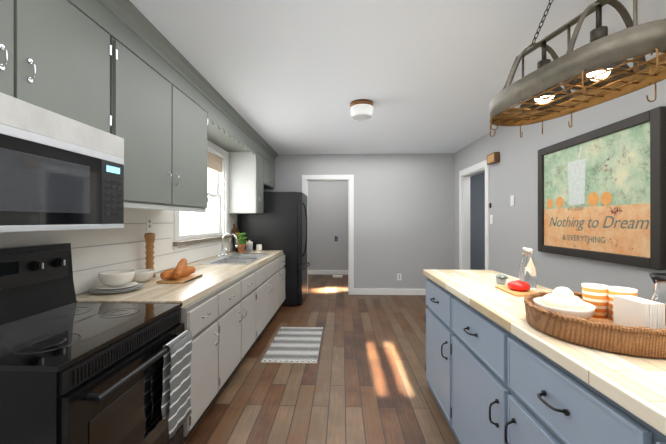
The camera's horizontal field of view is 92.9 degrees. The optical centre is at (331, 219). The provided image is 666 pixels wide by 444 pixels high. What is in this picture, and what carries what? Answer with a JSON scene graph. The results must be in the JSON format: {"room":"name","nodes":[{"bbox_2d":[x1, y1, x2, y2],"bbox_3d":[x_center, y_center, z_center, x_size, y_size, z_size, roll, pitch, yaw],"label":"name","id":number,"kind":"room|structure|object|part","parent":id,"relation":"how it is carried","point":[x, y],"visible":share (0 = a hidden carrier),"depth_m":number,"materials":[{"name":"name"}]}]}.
{"room":"kitchen","nodes":[
{"label":"kitchen","id":0,"kind":"room"},
{"bbox_2d":[0,149,239,294],"bbox_3d":[-1.581,0.069,2.130,0.120,2.440,7.110,0,0,2],"label":"wall","id":1,"kind":"structure","parent":0,"point":[238,221],"depth_m":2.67,"materials":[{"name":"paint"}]},
{"bbox_2d":[0,0,23,100],"bbox_3d":[-1.357,-0.689,0.792,0.415,0.528,0.709,0,0,2],"label":"upper cabinet","id":2,"kind":"object","parent":1,"relation":"attached to","point":[11,11],"depth_m":1.13,"materials":[{"name":"paint"}]},
{"bbox_2d":[24,0,115,134],"bbox_3d":[-1.336,-0.688,1.387,0.415,0.528,0.480,0,0,2],"label":"upper cabinet","id":3,"kind":"object","parent":1,"relation":"attached to","point":[65,58],"depth_m":1.37,"materials":[{"name":"paint"}]},
{"bbox_2d":[0,92,123,231],"bbox_3d":[-1.314,-0.190,1.257,0.468,0.461,0.762,0,0,2],"label":"microwave","id":4,"kind":"object","parent":3,"relation":"attached to","point":[59,172],"visible":1,"depth_m":1.24,"materials":[{"name":"black metal"}]},
{"bbox_2d":[116,40,175,207],"bbox_3d":[-1.318,-0.525,1.922,0.415,0.854,0.551,0,0,2],"label":"upper cabinet","id":5,"kind":"object","parent":1,"relation":"attached to","point":[145,100],"depth_m":1.89,"materials":[{"name":"paint"}]},
{"bbox_2d":[146,217,151,230],"bbox_3d":[-1.489,0.031,2.590,0.008,0.118,0.075,0,0,2],"label":"electrical outlet plate","id":6,"kind":"object","parent":1,"relation":"attached to","point":[148,223],"depth_m":2.58,"materials":[{"name":"white plastic"}]},
{"bbox_2d":[144,88,207,211],"bbox_3d":[-1.299,-0.524,2.486,0.415,0.854,0.579,0,0,2],"label":"upper cabinet","id":7,"kind":"object","parent":1,"relation":"attached to","point":[191,120],"depth_m":2.45,"materials":[{"name":"paint"}]},
{"bbox_2d":[173,140,230,245],"bbox_3d":[-1.501,-0.346,3.679,0.175,1.185,1.450,0,0,2],"label":"window","id":8,"kind":"structure","parent":1,"relation":"in","point":[220,195],"depth_m":4.23,"materials":[{"name":"white wood"}]},
{"bbox_2d":[207,152,222,172],"bbox_3d":[-1.508,-0.734,3.679,0.044,0.190,1.180,0,0,2],"label":"window shade","id":9,"kind":"object","parent":8,"relation":"attached to","point":[213,162],"visible":0.33,"depth_m":4.01,"materials":[{"name":"beige fabric"}]},
{"bbox_2d":[229,152,263,213],"bbox_3d":[-1.228,-0.521,4.563,0.415,0.854,0.364,0,0,2],"label":"upper cabinet","id":10,"kind":"object","parent":1,"relation":"attached to","point":[246,170],"depth_m":4.38,"materials":[{"name":"paint"}]},
{"bbox_2d":[207,112,256,156],"bbox_3d":[-1.066,-0.911,3.575,0.016,0.075,1.600,0,0,2],"label":"window valance","id":11,"kind":"object","parent":10,"relation":"attached to","point":[214,121],"visible":0.96,"depth_m":3.34,"materials":[{"name":"paint"}]},
{"bbox_2d":[264,158,271,187],"bbox_3d":[-1.215,-0.747,4.945,0.415,0.401,0.401,0,0,2],"label":"upper cabinet","id":12,"kind":"object","parent":1,"relation":"attached to","point":[267,165],"depth_m":5.05,"materials":[{"name":"paint"}]},
{"bbox_2d":[272,165,274,187],"bbox_3d":[-1.201,-0.746,5.348,0.415,0.401,0.406,0,0,2],"label":"upper cabinet","id":13,"kind":"object","parent":1,"relation":"attached to","point":[273,167],"depth_m":5.42,"materials":[{"name":"paint"}]},
{"bbox_2d":[67,0,274,165],"bbox_3d":[-1.316,-1.051,2.122,0.410,0.200,6.870,0,0,2],"label":"soffit","id":14,"kind":"structure","parent":0,"point":[97,12],"depth_m":2.14,"materials":[{"name":"paint"}]},
{"bbox_2d":[98,0,277,159],"bbox_3d":[-1.079,-1.106,2.114,0.070,0.090,6.870,0,0,2],"label":"crown molding","id":15,"kind":"structure","parent":14,"relation":"attached to","point":[134,20],"depth_m":2.16,"materials":[{"name":"paint"}]},
{"bbox_2d":[183,274,457,443],"bbox_3d":[0.732,1.321,3.065,5.280,0.060,9.140,0,0,2],"label":"floor","id":16,"kind":"structure","parent":0,"point":[363,380],"depth_m":2.46,"materials":[{"name":"brown wood"}]},
{"bbox_2d":[0,243,191,443],"bbox_3d":[-1.130,0.708,1.376,0.773,1.160,0.763,0,0,2],"label":"range","id":17,"kind":"object","parent":16,"relation":"on","point":[73,370],"visible":1,"depth_m":1.32,"materials":[{"name":"black metal"}]},
{"bbox_2d":[161,330,191,438],"bbox_3d":[-0.763,0.800,1.571,0.052,0.437,0.202,0,0,2],"label":"towel","id":18,"kind":"object","parent":17,"relation":"hanging from","point":[175,403],"depth_m":1.53,"materials":[{"name":"grey fabric"}]},
{"bbox_2d":[180,289,219,442],"bbox_3d":[-1.151,0.889,1.969,0.745,0.800,0.420,0,0,2],"label":"base cabinet","id":19,"kind":"object","parent":16,"relation":"on","point":[201,317],"depth_m":1.93,"materials":[{"name":"paint"}]},
{"bbox_2d":[76,250,282,304],"bbox_3d":[-1.126,0.471,3.249,0.707,0.040,2.980,0,0,2],"label":"countertop","id":20,"kind":"structure","parent":19,"relation":"on","point":[212,275],"depth_m":2.10,"materials":[{"name":"beige wood"}]},
{"bbox_2d":[132,269,153,282],"bbox_3d":[-1.385,0.408,2.298,0.176,0.080,0.176,0,0,2],"label":"bowl","id":21,"kind":"object","parent":20,"relation":"on","point":[143,275],"visible":0.81,"depth_m":2.25,"materials":[{"name":"ceramic"}]},
{"bbox_2d":[144,233,155,277],"bbox_3d":[-1.429,0.274,2.490,0.084,0.350,0.084,0,0,2],"label":"pepper mill","id":22,"kind":"object","parent":20,"relation":"on","point":[149,246],"visible":0.71,"depth_m":2.47,"materials":[{"name":"brown wood"}]},
{"bbox_2d":[156,258,201,283],"bbox_3d":[-1.133,0.375,2.376,0.200,0.147,0.306,0,0,2],"label":"board","id":23,"kind":"object","parent":20,"relation":"on","point":[181,272],"visible":1,"depth_m":2.30,"materials":[{"name":"brown wood"}]},
{"bbox_2d":[216,233,237,256],"bbox_3d":[-1.205,0.297,3.742,0.206,0.296,0.251,0,0,2],"label":"faucet","id":24,"kind":"object","parent":20,"relation":"on","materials":[{"name":"silver metal"}]},
{"bbox_2d":[200,253,267,264],"bbox_3d":[-1.076,0.535,3.728,0.500,0.180,1.060,0,0,2],"label":"sink","id":25,"kind":"object","parent":20,"relation":"in","point":[233,258],"depth_m":3.71,"materials":[{"name":"silver metal"}]},
{"bbox_2d":[232,224,240,251],"bbox_3d":[-1.373,0.252,4.589,0.111,0.398,0.200,0,0,2],"label":"leaning boards","id":26,"kind":"object","parent":20,"relation":"on","point":[235,230],"visible":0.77,"depth_m":4.53,"materials":[{"name":"brown wood"}]},
{"bbox_2d":[236,233,246,252],"bbox_3d":[-1.240,0.313,4.378,0.169,0.278,0.168,0,0,2],"label":"potted plant","id":27,"kind":"object","parent":20,"relation":"on","point":[241,246],"visible":0.98,"depth_m":4.35,"materials":[{"name":"plant"}]},
{"bbox_2d":[246,245,250,251],"bbox_3d":[-1.180,0.404,4.492,0.080,0.095,0.100,0,0,2],"label":"mug","id":28,"kind":"object","parent":20,"relation":"on","point":[248,248],"visible":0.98,"depth_m":4.46,"materials":[{"name":"ceramic"}]},
{"bbox_2d":[246,240,252,250],"bbox_3d":[-1.205,0.373,4.653,0.106,0.158,0.106,0,0,2],"label":"jar","id":29,"kind":"object","parent":20,"relation":"on","point":[249,242],"visible":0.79,"depth_m":4.62,"materials":[{"name":"white ceramic"}]},
{"bbox_2d":[256,244,261,250],"bbox_3d":[-1.049,0.404,4.615,0.094,0.095,0.086,0,0,2],"label":"mug","id":30,"kind":"object","parent":20,"relation":"on","point":[258,247],"visible":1,"depth_m":4.58,"materials":[{"name":"ceramic"}]},
{"bbox_2d":[216,277,243,390],"bbox_3d":[-1.135,0.890,2.424,0.745,0.800,0.490,0,0,2],"label":"base cabinet","id":31,"kind":"object","parent":16,"relation":"on","point":[232,301],"depth_m":2.42,"materials":[{"name":"paint"}]},
{"bbox_2d":[240,269,255,357],"bbox_3d":[-1.119,0.890,2.893,0.745,0.800,0.450,0,0,2],"label":"base cabinet","id":32,"kind":"object","parent":16,"relation":"on","point":[250,277],"depth_m":2.92,"materials":[{"name":"paint"}]},
{"bbox_2d":[256,257,279,340],"bbox_3d":[-1.091,0.891,3.708,0.745,0.800,1.180,0,0,2],"label":"base cabinet","id":33,"kind":"object","parent":16,"relation":"on","point":[268,274],"depth_m":3.58,"materials":[{"name":"paint"}]},
{"bbox_2d":[240,192,309,305],"bbox_3d":[-0.859,0.436,5.134,1.018,1.715,0.795,0,0,2],"label":"fridge","id":34,"kind":"object","parent":16,"relation":"on","point":[279,222],"visible":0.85,"depth_m":4.74,"materials":[{"name":"black metal"}]},
{"bbox_2d":[276,253,285,306],"bbox_3d":[-1.064,0.893,4.517,0.745,0.800,0.440,0,0,2],"label":"base cabinet","id":35,"kind":"object","parent":16,"relation":"on","point":[282,257],"depth_m":4.48,"materials":[{"name":"paint"}]},
{"bbox_2d":[261,327,322,362],"bbox_3d":[-0.367,1.286,3.327,0.505,0.008,0.950,0,0,2],"label":"rug","id":36,"kind":"object","parent":16,"relation":"on","point":[295,344],"visible":1,"depth_m":3.21,"materials":[{"name":"white fabric"}]},
{"bbox_2d":[423,273,446,420],"bbox_3d":[0.971,0.859,2.154,0.501,0.860,0.606,0,0,2],"label":"base cabinet","id":37,"kind":"object","parent":16,"relation":"on","point":[436,296],"depth_m":2.17,"materials":[{"name":"paint"}]},
{"bbox_2d":[447,289,494,443],"bbox_3d":[0.951,0.858,1.559,0.501,0.860,0.687,0,0,2],"label":"base cabinet","id":38,"kind":"object","parent":16,"relation":"on","point":[470,333],"depth_m":1.60,"materials":[{"name":"paint"}]},
{"bbox_2d":[495,321,622,443],"bbox_3d":[0.930,0.857,0.950,0.501,0.860,0.637,0,0,2],"label":"base cabinet","id":39,"kind":"object","parent":16,"relation":"on","point":[499,369],"depth_m":1.02,"materials":[{"name":"paint"}]},
{"bbox_2d":[423,269,665,428],"bbox_3d":[0.949,0.408,1.207,0.540,0.040,2.560,0,0,2],"label":"countertop","id":40,"kind":"structure","parent":39,"relation":"on","point":[639,382],"depth_m":0.91,"materials":[{"name":"beige wood"}]},
{"bbox_2d":[495,274,507,284],"bbox_3d":[1.035,0.359,1.927,0.074,0.058,0.076,0,0,2],"label":"succulent","id":41,"kind":"object","parent":40,"relation":"on","point":[501,278],"visible":1,"depth_m":1.90,"materials":[{"name":"grey ceramic"}]},
{"bbox_2d":[495,280,537,296],"bbox_3d":[1.006,0.354,1.706,0.140,0.066,0.220,0,0,2],"label":"cutting board","id":42,"kind":"object","parent":40,"relation":"on","point":[518,288],"visible":1,"depth_m":1.66,"materials":[{"name":"brown wood"}]},
{"bbox_2d":[519,246,527,280],"bbox_3d":[1.162,0.271,1.891,0.068,0.233,0.068,0,0,2],"label":"swing-top bottle","id":43,"kind":"object","parent":40,"relation":"on","point":[524,259],"visible":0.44,"depth_m":1.88,"materials":[{"name":"clear glass"}]},
{"bbox_2d":[523,247,536,288],"bbox_3d":[1.135,0.271,1.812,0.068,0.233,0.068,0,0,2],"label":"swing-top bottle","id":44,"kind":"object","parent":40,"relation":"on","point":[529,273],"visible":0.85,"depth_m":1.79,"materials":[{"name":"clear glass"}]},
{"bbox_2d":[524,273,665,357],"bbox_3d":[0.945,0.280,1.098,0.474,0.213,0.474,0,0,2],"label":"wicker tray","id":45,"kind":"object","parent":40,"relation":"on","point":[620,320],"visible":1,"depth_m":1.00,"materials":[{"name":"brown wicker"}]},
{"bbox_2d":[533,287,594,319],"bbox_3d":[0.878,0.313,1.200,0.190,0.121,0.190,0,0,2],"label":"bowl","id":46,"kind":"object","parent":45,"relation":"on","point":[562,300],"depth_m":1.16,"materials":[{"name":"white ceramic"}]},
{"bbox_2d":[623,405,665,443],"bbox_3d":[0.908,0.857,0.321,0.501,0.860,0.726,0,0,2],"label":"base cabinet","id":47,"kind":"object","parent":16,"relation":"on","point":[636,427],"depth_m":0.69,"materials":[{"name":"paint"}]},
{"bbox_2d":[308,181,347,269],"bbox_3d":[-0.033,0.077,7.605,3.240,2.440,0.120,0,0,2],"label":"wall","id":48,"kind":"structure","parent":0,"point":[327,212],"depth_m":7.54,"materials":[{"name":"paint"}]},
{"bbox_2d":[308,270,347,274],"bbox_3d":[-0.036,1.244,7.535,3.000,0.105,0.018,0,0,2],"label":"baseboard","id":49,"kind":"structure","parent":48,"relation":"attached to","point":[336,272],"depth_m":7.53,"materials":[{"name":"white wood"}]},
{"bbox_2d":[263,153,453,288],"bbox_3d":[0.417,0.074,5.559,3.640,2.440,0.120,0,0,2],"label":"wall","id":50,"kind":"structure","parent":0,"point":[404,215],"depth_m":5.48,"materials":[{"name":"paint"}]},
{"bbox_2d":[302,175,353,294],"bbox_3d":[-0.060,0.254,5.565,0.905,2.080,0.140,0,0,2],"label":"door frame","id":51,"kind":"structure","parent":50,"relation":"attached to","point":[305,178],"depth_m":5.48,"materials":[{"name":"white wood"}]},
{"bbox_2d":[354,288,425,294],"bbox_3d":[1.252,1.241,5.459,1.725,0.105,0.018,0,0,2],"label":"baseboard","id":52,"kind":"structure","parent":50,"relation":"attached to","point":[358,291],"depth_m":5.46,"materials":[{"name":"white wood"}]},
{"bbox_2d":[129,0,665,154],"bbox_3d":[0.732,-1.179,3.068,5.280,0.060,9.140,0,0,2],"label":"ceiling","id":53,"kind":"structure","parent":0,"point":[289,77],"depth_m":2.24,"materials":[{"name":"paint"}]},
{"bbox_2d":[350,99,373,120],"bbox_3d":[0.300,-1.074,3.123,0.236,0.150,0.236,0,0,2],"label":"lamp","id":54,"kind":"object","parent":53,"relation":"attached to","point":[361,109],"visible":1,"depth_m":3.04,"materials":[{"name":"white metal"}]},
{"bbox_2d":[490,0,665,137],"bbox_3d":[1.058,-0.809,1.406,0.395,0.684,0.844,0,0,-11],"label":"pot rack","id":55,"kind":"object","parent":53,"relation":"hanging from","point":[597,69],"visible":1,"depth_m":1.28,"materials":[{"name":"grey metal"}]},
{"bbox_2d":[470,172,484,269],"bbox_3d":[2.796,0.075,6.078,1.080,2.440,0.120,0,0,2],"label":"wall","id":56,"kind":"structure","parent":0,"point":[477,221],"depth_m":6.01,"materials":[{"name":"grey paint"}]},
{"bbox_2d":[454,53,665,299],"bbox_3d":[2.055,0.069,1.946,0.120,2.440,6.990,0,0,2],"label":"wall","id":57,"kind":"structure","parent":0,"point":[513,231],"depth_m":3.20,"materials":[{"name":"paint"}]},
{"bbox_2d":[459,160,488,269],"bbox_3d":[2.137,0.248,4.649,0.140,2.090,1.020,0,0,2],"label":"door frame","id":58,"kind":"structure","parent":57,"relation":"attached to","point":[464,197],"depth_m":5.05,"materials":[{"name":"white wood"}]},
{"bbox_2d":[487,152,499,164],"bbox_3d":[2.028,-0.771,3.969,0.065,0.125,0.210,0,0,2],"label":"door chime","id":59,"kind":"object","parent":57,"relation":"attached to","point":[493,158],"visible":1,"depth_m":3.90,"materials":[{"name":"brown wood"}]},
{"bbox_2d":[510,195,513,205],"bbox_3d":[2.042,-0.219,3.572,0.009,0.118,0.075,0,0,2],"label":"switch plate","id":60,"kind":"object","parent":57,"relation":"attached to","point":[511,204],"depth_m":3.56,"materials":[{"name":"white plastic"}]},
{"bbox_2d":[538,106,665,269],"bbox_3d":[1.989,-0.188,2.463,0.040,0.975,1.180,0,0,2],"label":"picture frame","id":61,"kind":"object","parent":57,"relation":"attached to","point":[601,193],"visible":1,"depth_m":2.25,"materials":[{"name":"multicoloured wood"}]},
{"bbox_3d":[1.994,-0.344,2.591,0.001,0.482,0.715,0,0,2],"label":"glass","id":62,"kind":"part","parent":61,"relation":"part of","materials":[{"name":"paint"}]},
{"label":"outside","id":63,"kind":"structure","parent":0,"visible":0},
{"bbox_2d":[180,168,214,234],"bbox_3d":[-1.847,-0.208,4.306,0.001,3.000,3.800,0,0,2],"label":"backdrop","id":64,"kind":"structure","parent":63,"point":[196,222],"depth_m":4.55,"materials":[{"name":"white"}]}
]}

